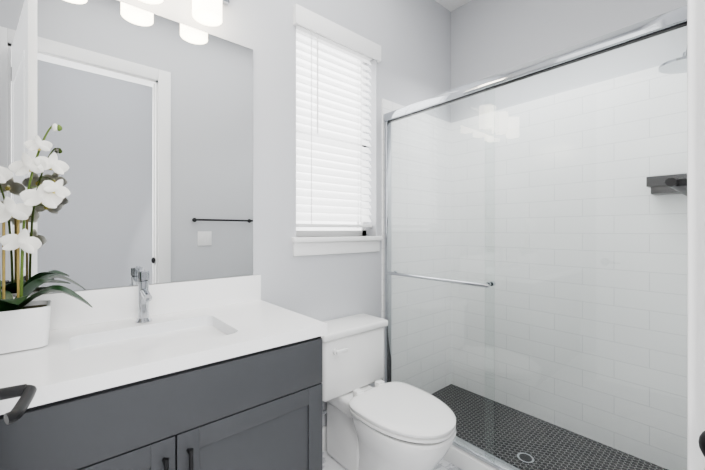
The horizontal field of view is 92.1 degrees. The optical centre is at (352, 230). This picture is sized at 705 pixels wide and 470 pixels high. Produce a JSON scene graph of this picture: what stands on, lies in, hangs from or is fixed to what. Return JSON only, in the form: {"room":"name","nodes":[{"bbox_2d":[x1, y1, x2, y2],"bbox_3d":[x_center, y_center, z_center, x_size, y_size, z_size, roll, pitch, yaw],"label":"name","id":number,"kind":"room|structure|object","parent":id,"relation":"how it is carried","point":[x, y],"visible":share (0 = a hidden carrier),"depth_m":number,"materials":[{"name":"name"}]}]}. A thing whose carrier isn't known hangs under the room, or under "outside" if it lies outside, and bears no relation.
{"room":"bathroom","nodes":[
{"label":"bathroom","id":0,"kind":"room"},
{"bbox_2d":[0,384,36,424],"bbox_3d":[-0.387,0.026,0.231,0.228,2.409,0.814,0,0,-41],"label":"door handle","id":1,"kind":"object","parent":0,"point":[25,393],"depth_m":0.52,"materials":[{"name":"black metal"}]},
{"bbox_2d":[13,0,450,426],"bbox_3d":[-0.304,-0.257,1.881,3.020,3.000,0.120,0,0,-41],"label":"wall","id":2,"kind":"structure","parent":0,"point":[412,38],"depth_m":1.86,"materials":[{"name":"grey paint"}]},
{"bbox_2d":[0,0,252,295],"bbox_3d":[-0.895,-0.328,1.292,1.087,1.088,0.004,0,0,-41],"label":"mirror","id":3,"kind":"object","parent":2,"relation":"attached to","point":[151,114],"visible":1,"depth_m":1.31,"materials":[{"name":"silver metal"}]},
{"bbox_2d":[140,0,162,3],"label":"sconce","id":4,"kind":"object","parent":2,"relation":"attached to","point":[146,1],"depth_m":1.31,"materials":[{"name":"white glass"}]},
{"bbox_2d":[192,0,228,25],"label":"sconce","id":5,"kind":"object","parent":2,"relation":"attached to","point":[207,12],"depth_m":1.39,"materials":[{"name":"white glass"}]},
{"bbox_2d":[322,425,326,451],"bbox_3d":[-0.130,1.175,1.942,0.854,0.135,0.014,0,0,-40],"label":"baseboard","id":6,"kind":"structure","parent":2,"relation":"attached to","point":[324,438],"depth_m":1.90,"materials":[{"name":"white wood"}]},
{"bbox_2d":[296,33,365,236],"bbox_3d":[-0.142,-0.559,2.079,0.595,1.195,0.020,0,0,-41],"label":"window","id":7,"kind":"structure","parent":2,"relation":"in","point":[325,231],"depth_m":2.08,"materials":[{"name":"white"}]},
{"bbox_2d":[293,4,380,227],"bbox_3d":[-0.090,-0.597,2.018,0.631,1.170,0.110,0,0,-41],"label":"window blinds","id":8,"kind":"object","parent":7,"relation":"attached to","point":[311,25],"visible":0.83,"depth_m":2.01,"materials":[{"name":"white plastic"}]},
{"bbox_2d":[291,236,382,255],"bbox_3d":[-0.093,0.088,2.022,0.655,0.100,0.130,0,0,-41],"label":"window sill","id":9,"kind":"structure","parent":2,"relation":"attached to","point":[317,245],"depth_m":1.95,"materials":[{"name":"white wood"}]},
{"bbox_2d":[322,450,461,469],"bbox_3d":[0.255,1.273,0.471,5.600,0.060,2.990,0,0,-41],"label":"floor","id":10,"kind":"structure","parent":0,"point":[329,462],"depth_m":1.79,"materials":[{"name":"tile"}]},
{"bbox_2d":[0,275,326,469],"bbox_3d":[-0.697,0.730,1.077,1.133,1.024,0.590,0,0,-41],"label":"bathroom vanity","id":11,"kind":"object","parent":10,"relation":"on","point":[217,374],"visible":1,"depth_m":1.02,"materials":[{"name":"grey"}]},
{"bbox_2d":[0,123,91,354],"bbox_3d":[-0.978,0.009,0.995,0.341,0.662,0.184,0,0,-41],"label":"orchid","id":12,"kind":"object","parent":11,"relation":"on","point":[24,323],"visible":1,"depth_m":0.98,"materials":[{"name":"white plant"}]},
{"bbox_2d":[135,267,151,322],"bbox_3d":[-0.773,0.242,1.262,0.054,0.196,0.147,0,0,-41],"label":"faucet","id":13,"kind":"object","parent":11,"relation":"on","point":[144,297],"visible":0.98,"depth_m":1.26,"materials":[{"name":"silver metal"}]},
{"bbox_2d":[321,313,455,469],"bbox_3d":[0.142,0.877,1.666,0.456,0.731,0.771,0,0,-41],"label":"toilet","id":14,"kind":"object","parent":10,"relation":"on","point":[381,425],"visible":0.81,"depth_m":1.66,"materials":[{"name":"white ceramic"}]},
{"bbox_2d":[443,445,497,469],"bbox_3d":[0.716,1.200,1.664,0.100,0.085,1.533,0,0,-41],"label":"sill","id":15,"kind":"structure","parent":10,"relation":"on","point":[459,458],"depth_m":1.75,"materials":[{"name":"white stone"}]},
{"bbox_2d":[384,5,686,469],"bbox_3d":[0.707,0.200,1.656,0.104,1.913,1.509,0,0,-41],"label":"shower door","id":16,"kind":"structure","parent":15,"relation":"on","point":[663,23],"depth_m":1.56,"materials":[{"name":"clear glass"}]},
{"bbox_2d":[431,384,667,469],"bbox_3d":[0.990,1.247,1.898,0.790,0.032,1.535,0,0,-41],"label":"shower floor","id":17,"kind":"structure","parent":10,"relation":"on","point":[537,449],"depth_m":2.00,"materials":[{"name":"tile"}]},
{"bbox_2d":[517,453,533,463],"bbox_3d":[0.933,1.228,1.833,0.084,0.005,0.084,0,0,-41],"label":"shower drain","id":18,"kind":"object","parent":17,"relation":"on","point":[524,457],"depth_m":1.83,"materials":[{"name":"silver metal"}]},
{"bbox_2d":[435,0,470,11],"bbox_3d":[0.255,-1.787,0.471,5.600,0.060,2.990,0,0,-41],"label":"ceiling","id":19,"kind":"structure","parent":0,"point":[450,5],"depth_m":2.64,"materials":[{"name":"white paint"}]},
{"bbox_2d":[451,0,686,121],"bbox_3d":[1.335,-0.257,2.193,0.120,3.000,1.535,0,0,-41],"label":"wall","id":20,"kind":"structure","parent":0,"point":[490,37],"depth_m":2.22,"materials":[{"name":"grey paint"}]},
{"bbox_2d":[382,66,686,469],"bbox_3d":[0.990,0.187,1.898,0.790,2.088,1.535,0,0,-41],"label":"shower wall tile","id":21,"kind":"structure","parent":20,"relation":"attached to","point":[390,106],"depth_m":2.14,"materials":[{"name":"white tile"}]},
{"bbox_2d":[658,48,686,73],"bbox_3d":[1.420,-0.765,1.417,0.176,0.164,0.218,0,0,-41],"label":"shower head","id":22,"kind":"object","parent":21,"relation":"attached to","point":[680,61],"depth_m":1.45},
{"bbox_2d":[646,173,686,194],"bbox_3d":[1.628,-0.226,1.647,0.120,0.087,0.296,0,0,-41],"label":"shower shelf","id":23,"kind":"object","parent":20,"relation":"attached to","point":[663,179],"depth_m":1.69,"materials":[{"name":"black"}]},
{"bbox_3d":[0.770,-0.257,0.622,3.020,3.000,0.120,0,0,-40],"label":"wall","id":24,"kind":"structure","parent":0,"visible":0},
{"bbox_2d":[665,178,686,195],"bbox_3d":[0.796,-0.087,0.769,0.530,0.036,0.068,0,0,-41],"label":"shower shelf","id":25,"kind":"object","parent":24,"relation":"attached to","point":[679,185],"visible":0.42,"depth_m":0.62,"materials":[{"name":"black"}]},
{"bbox_2d":[687,0,704,469],"bbox_3d":[0.139,-0.022,0.083,1.030,2.530,0.156,0,0,-41],"label":"door frame","id":26,"kind":"structure","parent":24,"relation":"attached to","point":[695,234],"depth_m":0.41,"materials":[{"name":"white wood"}]}
]}

